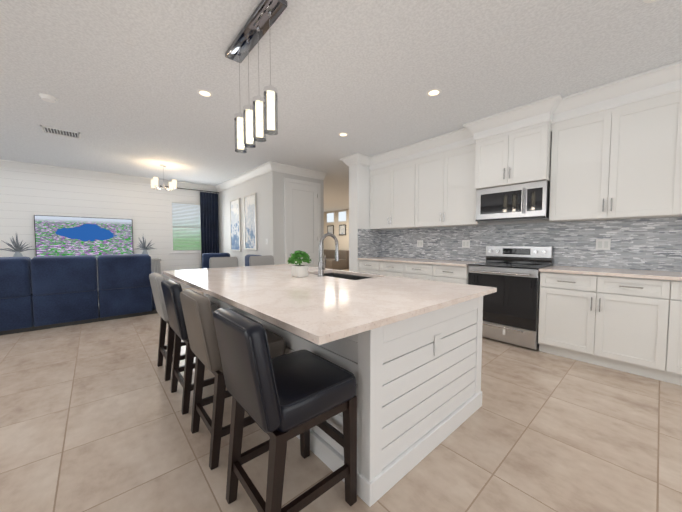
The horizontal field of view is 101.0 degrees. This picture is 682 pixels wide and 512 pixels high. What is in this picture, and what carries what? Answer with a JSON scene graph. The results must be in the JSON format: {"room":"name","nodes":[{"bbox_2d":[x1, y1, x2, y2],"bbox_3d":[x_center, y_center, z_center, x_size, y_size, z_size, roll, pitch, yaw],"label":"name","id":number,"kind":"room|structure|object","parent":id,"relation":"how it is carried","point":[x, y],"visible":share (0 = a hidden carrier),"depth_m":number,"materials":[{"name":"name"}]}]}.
{"room":"kitchen","nodes":[
{"label":"kitchen","id":0,"kind":"room"},
{"bbox_2d":[0,168,219,283],"bbox_3d":[-6.499,-0.431,5.436,7.950,2.760,0.150,-2,4,-41],"label":"wall","id":1,"kind":"structure","parent":0,"point":[26,197],"depth_m":6.18,"materials":[{"name":"white paint"}]},
{"bbox_2d":[34,215,133,257],"bbox_3d":[-5.532,-0.396,6.148,1.580,0.900,0.055,-2,4,-41],"label":"screen","id":2,"kind":"object","parent":1,"relation":"attached to","point":[66,236],"visible":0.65,"depth_m":6.06,"materials":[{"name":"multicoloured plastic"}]},
{"bbox_2d":[0,159,214,191],"bbox_3d":[-6.354,-1.737,5.320,7.800,0.140,0.120,-2,4,-41],"label":"crown molding","id":3,"kind":"structure","parent":1,"relation":"attached to","point":[7,164],"depth_m":6.10,"materials":[{"name":"white wood"}]},
{"bbox_2d":[98,283,191,295],"bbox_3d":[-6.388,0.886,5.488,7.800,0.125,0.016,-2,4,-41],"label":"baseboard","id":4,"kind":"structure","parent":1,"relation":"attached to","point":[183,285],"depth_m":7.44,"materials":[{"name":"white"}]},
{"bbox_2d":[170,200,200,253],"bbox_3d":[-4.082,-0.763,7.519,0.910,1.379,0.175,-2,4,-41],"label":"window blinds","id":5,"kind":"object","parent":1,"relation":"attached to","point":[185,221],"visible":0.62,"depth_m":7.49,"materials":[{"name":"white plastic"}]},
{"bbox_2d":[160,185,218,192],"bbox_3d":[-3.964,-1.750,7.422,1.407,0.044,0.109,-2,4,-41],"label":"curtain rod","id":6,"kind":"object","parent":1,"relation":"attached to","point":[192,189],"visible":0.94,"depth_m":7.43,"materials":[{"name":"black metal"}]},
{"bbox_2d":[200,192,218,260],"bbox_3d":[-3.607,-0.464,7.752,0.470,2.540,0.060,-2,4,-41],"label":"panel","id":7,"kind":"object","parent":6,"relation":"hanging from","point":[209,217],"visible":0.62,"depth_m":7.72,"materials":[{"name":"blue fabric"}]},
{"bbox_2d":[218,171,323,266],"bbox_3d":[-1.929,-0.518,7.215,1.270,2.760,3.200,-2,4,-41],"label":"wall","id":8,"kind":"structure","parent":0,"point":[268,188],"depth_m":5.96,"materials":[{"name":"white paint"}]},
{"bbox_2d":[230,198,240,250],"bbox_3d":[-2.639,-0.769,7.018,0.035,1.280,0.620,-2,4,-41],"label":"picture","id":9,"kind":"object","parent":8,"relation":"attached to","point":[235,225],"visible":1,"depth_m":6.99,"materials":[{"name":"blue paper"}]},
{"bbox_2d":[215,161,275,191],"bbox_3d":[-2.366,-1.799,6.595,0.120,0.140,3.180,-2,4,-41],"label":"crown molding","id":10,"kind":"structure","parent":8,"relation":"attached to","point":[265,168],"depth_m":6.25,"materials":[{"name":"white wood"}]},
{"bbox_2d":[244,193,256,249],"bbox_3d":[-2.046,-0.760,6.341,0.035,1.230,0.620,-2,4,-41],"label":"picture","id":11,"kind":"object","parent":8,"relation":"attached to","point":[250,221],"visible":1,"depth_m":6.32,"materials":[{"name":"blue paper"}]},
{"bbox_2d":[274,162,326,179],"bbox_3d":[-0.831,-1.765,5.907,1.260,0.140,0.120,-2,4,-41],"label":"crown molding","id":12,"kind":"structure","parent":8,"relation":"attached to","point":[283,168],"depth_m":5.87,"materials":[{"name":"white wood"}]},
{"bbox_2d":[284,178,320,266],"bbox_3d":[-0.792,-0.343,6.039,0.910,2.525,0.075,-2,4,-41],"label":"door","id":13,"kind":"structure","parent":8,"relation":"attached to","point":[302,211],"depth_m":6.02,"materials":[{"name":"white wood"}]},
{"bbox_2d":[324,209,348,249],"bbox_3d":[1.208,-0.765,12.261,0.150,2.760,11.440,-2,4,-41],"label":"wall","id":14,"kind":"structure","parent":0,"point":[343,242],"depth_m":13.69,"materials":[{"name":"white paint"}]},
{"bbox_2d":[327,225,333,233],"bbox_3d":[-0.524,-1.274,14.071,0.034,0.500,0.480,-2,4,-41],"label":"picture","id":15,"kind":"object","parent":14,"relation":"attached to","point":[330,229],"visible":0.64,"depth_m":14.04,"materials":[{"name":"beige paper"}]},
{"bbox_2d":[327,212,334,222],"bbox_3d":[-0.524,-1.913,14.039,0.035,0.520,0.600,-2,4,-41],"label":"window","id":16,"kind":"structure","parent":14,"relation":"in","point":[330,217],"depth_m":13.96,"materials":[{"name":"white glass"}]},
{"bbox_2d":[338,210,346,221],"bbox_3d":[0.069,-1.880,13.363,0.035,0.520,0.600,-2,4,-41],"label":"window","id":17,"kind":"structure","parent":14,"relation":"in","point":[342,216],"depth_m":13.33,"materials":[{"name":"white glass"}]},
{"bbox_2d":[339,224,345,234],"bbox_3d":[0.070,-1.241,13.395,0.034,0.500,0.480,-2,4,-41],"label":"picture","id":18,"kind":"object","parent":14,"relation":"attached to","point":[342,229],"visible":0.96,"depth_m":13.37,"materials":[{"name":"beige paper"}]},
{"bbox_2d":[0,269,681,511],"bbox_3d":[-1.474,0.976,5.956,16.300,0.100,19.200,-2,4,-41],"label":"floor","id":19,"kind":"structure","parent":0,"point":[93,418],"depth_m":1.71,"materials":[{"name":"tile"}]},
{"bbox_2d":[0,254,156,334],"bbox_3d":[-4.259,0.493,4.397,2.410,1.016,1.034,-2,4,-41],"label":"sofa","id":20,"kind":"object","parent":19,"relation":"on","point":[41,292],"visible":0.92,"depth_m":4.07,"materials":[{"name":"blue fabric"}]},
{"bbox_2d":[97,258,160,280],"bbox_3d":[-5.392,0.513,6.002,2.600,0.820,0.470,-2,4,-41],"label":"console table","id":21,"kind":"object","parent":19,"relation":"on","point":[155,265],"visible":0.17,"depth_m":6.59,"materials":[{"name":"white wood"}]},
{"bbox_2d":[0,235,35,256],"bbox_3d":[-6.117,-0.159,5.263,0.585,0.594,0.325,-2,4,-41],"label":"potted plant","id":22,"kind":"object","parent":21,"relation":"on","point":[18,249],"visible":0.9,"depth_m":5.28,"materials":[{"name":"grey plant"}]},
{"bbox_2d":[137,236,154,254],"bbox_3d":[-4.599,-0.223,6.602,0.449,0.591,0.334,-2,4,-41],"label":"potted plant","id":23,"kind":"object","parent":21,"relation":"on","point":[144,247],"visible":0.79,"depth_m":6.57,"materials":[{"name":"grey plant"}]},
{"bbox_2d":[149,273,217,380],"bbox_3d":[-1.520,0.621,2.729,0.507,0.927,0.440,-2,4,-41],"label":"bar stool","id":24,"kind":"object","parent":19,"relation":"on","point":[156,279],"visible":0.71,"depth_m":2.49,"materials":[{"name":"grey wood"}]},
{"bbox_2d":[161,279,215,414],"bbox_3d":[-1.098,0.645,2.248,0.507,0.927,0.440,-2,4,-41],"label":"bar stool","id":25,"kind":"object","parent":19,"relation":"on","point":[171,289],"visible":0.52,"depth_m":2.00,"materials":[{"name":"black leather"}]},
{"bbox_2d":[201,253,229,268],"bbox_3d":[-2.930,0.409,6.801,0.720,0.952,0.650,-2,4,-41],"label":"armchair","id":26,"kind":"object","parent":19,"relation":"on","point":[206,257],"visible":0.08,"depth_m":6.76,"materials":[{"name":"blue fabric"}]},
{"bbox_2d":[209,257,238,267],"bbox_3d":[-1.573,0.523,3.982,0.440,1.001,0.519,-2,4,-41],"label":"bar stool","id":27,"kind":"object","parent":19,"relation":"on","point":[219,262],"visible":0.21,"depth_m":4.08,"materials":[{"name":"grey fabric"}]},
{"bbox_2d":[180,289,284,469],"bbox_3d":[-0.676,0.668,1.768,0.507,0.927,0.440,-2,4,-41],"label":"bar stool","id":28,"kind":"object","parent":19,"relation":"on","point":[199,322],"visible":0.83,"depth_m":1.52,"materials":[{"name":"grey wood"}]},
{"bbox_2d":[245,254,261,265],"bbox_3d":[-2.035,0.455,5.864,0.650,0.952,0.720,-2,4,-41],"label":"armchair","id":29,"kind":"object","parent":19,"relation":"on","point":[247,256],"visible":0.06,"depth_m":6.04,"materials":[{"name":"blue fabric"}]},
{"bbox_2d":[249,255,273,265],"bbox_3d":[-1.130,0.504,4.370,0.440,1.001,0.519,-2,4,-41],"label":"bar stool","id":30,"kind":"object","parent":19,"relation":"on","point":[260,260],"visible":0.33,"depth_m":4.46,"materials":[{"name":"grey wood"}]},
{"bbox_2d":[213,307,356,511],"bbox_3d":[-0.254,0.692,1.287,0.507,0.927,0.440,-2,4,-41],"label":"bar stool","id":31,"kind":"object","parent":19,"relation":"on","point":[281,400],"visible":1,"depth_m":1.16,"materials":[{"name":"black leather"}]},
{"bbox_2d":[324,249,348,269],"bbox_3d":[-0.706,0.139,13.314,1.200,0.850,2.300,-2,4,-41],"label":"sofa","id":32,"kind":"object","parent":19,"relation":"on","point":[340,264],"visible":0.4,"depth_m":12.64,"materials":[{"name":"brown leather"}]},
{"bbox_2d":[204,292,482,506],"bbox_3d":[-0.253,0.657,2.658,1.256,0.860,2.604,-2,4,-41],"label":"kitchen island","id":33,"kind":"object","parent":19,"relation":"on","point":[406,352],"depth_m":1.51,"materials":[{"name":"painted wood"},{"name":"quartz"}]},
{"bbox_2d":[163,264,496,343],"bbox_3d":[-0.448,0.214,2.598,1.590,0.030,2.940,-2,4,-41],"label":"island countertop","id":34,"kind":"structure","parent":33,"relation":"on","point":[337,305],"depth_m":1.72,"materials":[{"name":"beige stone"}]},
{"bbox_2d":[288,250,310,276],"bbox_3d":[-0.392,0.071,2.662,0.216,0.250,0.221,-2,4,-41],"label":"potted plant","id":35,"kind":"object","parent":34,"relation":"on","point":[299,270],"visible":1,"depth_m":2.62,"materials":[{"name":"green plant"}]},
{"bbox_2d":[318,233,338,276],"bbox_3d":[-0.097,-0.014,2.699,0.260,0.416,0.139,-2,4,-41],"label":"faucet","id":36,"kind":"object","parent":34,"relation":"on","point":[321,266],"visible":1,"depth_m":2.66,"materials":[{"name":"silver metal"}]},
{"bbox_2d":[359,261,397,275],"bbox_3d":[0.908,0.523,4.973,0.617,0.900,1.058,-2,4,-41],"label":"base cabinet","id":37,"kind":"object","parent":19,"relation":"on","point":[390,268],"depth_m":4.77,"materials":[{"name":"white wood"}]},
{"bbox_2d":[398,261,468,283],"bbox_3d":[1.524,0.557,4.271,0.617,0.900,1.056,-2,4,-41],"label":"base cabinet","id":38,"kind":"object","parent":19,"relation":"on","point":[453,271],"depth_m":3.99,"materials":[{"name":"white wood"}]},
{"bbox_2d":[358,257,481,264],"bbox_3d":[1.205,0.076,4.590,0.647,0.030,1.992,-2,4,-41],"label":"countertop","id":39,"kind":"structure","parent":38,"relation":"on","point":[409,261],"depth_m":4.28,"materials":[{"name":"beige stone"}]},
{"bbox_2d":[468,246,552,349],"bbox_3d":[2.105,0.460,3.547,0.675,1.165,0.764,-2,4,-41],"label":"range oven","id":40,"kind":"object","parent":19,"relation":"on","point":[511,274],"visible":0.81,"depth_m":3.35,"materials":[{"name":"silver metal"}]},
{"bbox_2d":[538,273,657,377],"bbox_3d":[2.718,0.624,2.911,0.617,0.900,0.986,-2,4,-41],"label":"base cabinet","id":41,"kind":"object","parent":19,"relation":"on","point":[627,320],"depth_m":2.71,"materials":[{"name":"white wood"}]},
{"bbox_2d":[539,265,681,280],"bbox_3d":[3.027,0.178,2.515,0.647,0.030,1.956,-2,4,-41],"label":"countertop","id":42,"kind":"structure","parent":41,"relation":"on","point":[651,275],"depth_m":2.69,"materials":[{"name":"beige stone"}]},
{"bbox_2d":[650,281,681,385],"bbox_3d":[3.323,0.658,2.223,0.617,0.900,1.092,-2,4,-41],"label":"base cabinet","id":43,"kind":"object","parent":19,"relation":"on","point":[668,307],"depth_m":2.39,"materials":[{"name":"white wood"}]},
{"bbox_2d":[0,0,681,211],"bbox_3d":[-1.474,-1.881,5.816,16.300,0.100,19.200,-2,4,-41],"label":"ceiling","id":44,"kind":"structure","parent":0,"point":[122,81],"depth_m":2.54,"materials":[{"name":"paint"}]},
{"bbox_2d":[39,93,57,102],"bbox_3d":[-3.112,-1.673,2.989,0.140,0.037,0.140,-2,4,-41],"label":"smoke detector","id":45,"kind":"object","parent":44,"relation":"attached to","point":[48,98],"visible":1,"depth_m":2.97,"materials":[{"name":"white plastic"}]},
{"bbox_2d":[40,125,80,138],"bbox_3d":[-3.918,-1.732,3.944,0.390,0.012,0.280,-2,4,-41],"label":"ceiling vent","id":46,"kind":"object","parent":44,"relation":"in","point":[57,131],"visible":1,"depth_m":3.93,"materials":[{"name":"white metal"}]},
{"bbox_2d":[151,164,176,190],"bbox_3d":[-3.543,-1.567,5.612,0.395,0.506,0.395,-2,4,-41],"label":"chandelier","id":47,"kind":"object","parent":44,"relation":"hanging from","point":[172,184],"visible":1,"depth_m":5.59,"materials":[{"name":"silver metal"}]},
{"bbox_2d":[197,89,212,96],"bbox_3d":[-1.410,-1.685,2.913,0.156,0.006,0.156,-2,4,-41],"label":"recessed light","id":48,"kind":"object","parent":44,"relation":"in","point":[204,93],"visible":1,"depth_m":2.91,"materials":[{"name":"white plastic"}]},
{"bbox_2d":[225,0,286,152],"bbox_3d":[-0.644,-1.241,2.068,0.130,0.809,0.770,-2,4,-41],"label":"pendant light","id":49,"kind":"object","parent":44,"relation":"hanging from","point":[263,18],"visible":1,"depth_m":2.00,"materials":[{"name":"white glass"}]},
{"bbox_2d":[338,132,348,136],"bbox_3d":[0.031,-1.740,4.029,0.156,0.006,0.156,-2,4,-41],"label":"recessed light","id":50,"kind":"object","parent":44,"relation":"in","point":[342,134],"visible":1,"depth_m":4.02,"materials":[{"name":"white plastic"}]},
{"bbox_2d":[426,88,441,96],"bbox_3d":[0.956,-1.685,2.899,0.156,0.006,0.156,-2,4,-41],"label":"recessed light","id":51,"kind":"object","parent":44,"relation":"in","point":[434,92],"visible":1,"depth_m":2.89,"materials":[{"name":"white"}]},
{"bbox_2d":[643,0,658,2],"bbox_3d":[1.978,-1.628,1.735,0.156,0.006,0.156,-2,4,-41],"label":"recessed light","id":52,"kind":"object","parent":44,"relation":"in","point":[648,1],"visible":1,"depth_m":1.80,"materials":[{"name":"white"}]},
{"bbox_2d":[340,153,369,271],"bbox_3d":[0.464,-0.429,5.391,0.880,2.760,0.460,-2,4,-41],"label":"column","id":53,"kind":"structure","parent":0,"point":[358,164],"depth_m":5.15,"materials":[{"name":"white paint"}]},
{"bbox_2d":[387,217,673,271],"bbox_3d":[3.294,-0.301,2.796,0.150,2.760,7.860,-2,4,-41],"label":"wall","id":54,"kind":"structure","parent":0,"point":[521,222],"depth_m":3.72,"materials":[{"name":"white paint"}]},
{"bbox_2d":[369,124,476,229],"bbox_3d":[1.274,-1.119,4.589,0.448,1.298,1.995,-2,4,-41],"label":"upper cabinet","id":55,"kind":"object","parent":54,"relation":"attached to","point":[425,183],"depth_m":4.41,"materials":[{"name":"white wood"}]},
{"bbox_2d":[465,100,544,225],"bbox_3d":[2.186,-1.068,3.550,0.448,1.298,0.922,-2,4,-41],"label":"upper cabinet","id":56,"kind":"object","parent":54,"relation":"attached to","point":[506,149],"depth_m":3.40,"materials":[{"name":"white wood"}]},
{"bbox_2d":[476,180,549,222],"bbox_3d":[2.185,-0.663,3.569,0.452,0.418,0.774,-2,4,-41],"label":"microwave","id":57,"kind":"object","parent":56,"relation":"attached to","point":[529,201],"visible":0.98,"depth_m":3.41,"materials":[{"name":"silver metal"}]},
{"bbox_2d":[358,217,681,271],"bbox_3d":[2.110,-0.153,3.547,0.650,0.529,4.740,-2,4,-41],"label":"tile backsplash","id":58,"kind":"structure","parent":54,"relation":"attached to","point":[654,244],"depth_m":3.39,"materials":[{"name":"tile"}]},
{"bbox_2d":[417,240,422,246],"bbox_3d":[1.368,-0.212,4.864,0.008,0.120,0.120,-2,4,-41],"label":"outlet","id":59,"kind":"object","parent":58,"relation":"attached to","point":[419,243],"visible":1,"depth_m":4.86,"materials":[{"name":"white plastic"}]},
{"bbox_2d":[462,240,469,247],"bbox_3d":[1.896,-0.183,4.264,0.008,0.120,0.120,-2,4,-41],"label":"outlet","id":60,"kind":"object","parent":58,"relation":"attached to","point":[465,243],"visible":1,"depth_m":4.26,"materials":[{"name":"white plastic"}]},
{"bbox_2d":[596,239,610,249],"bbox_3d":[2.904,-0.127,3.115,0.008,0.120,0.120,-2,4,-41],"label":"outlet","id":61,"kind":"object","parent":58,"relation":"attached to","point":[603,244],"visible":1,"depth_m":3.11,"materials":[{"name":"white plastic"}]},
{"bbox_2d":[545,60,681,221],"bbox_3d":[3.090,-1.018,2.521,0.448,1.298,1.968,-2,4,-41],"label":"upper cabinet","id":62,"kind":"object","parent":54,"relation":"attached to","point":[611,150],"depth_m":2.77,"materials":[{"name":"white wood"}]}
]}

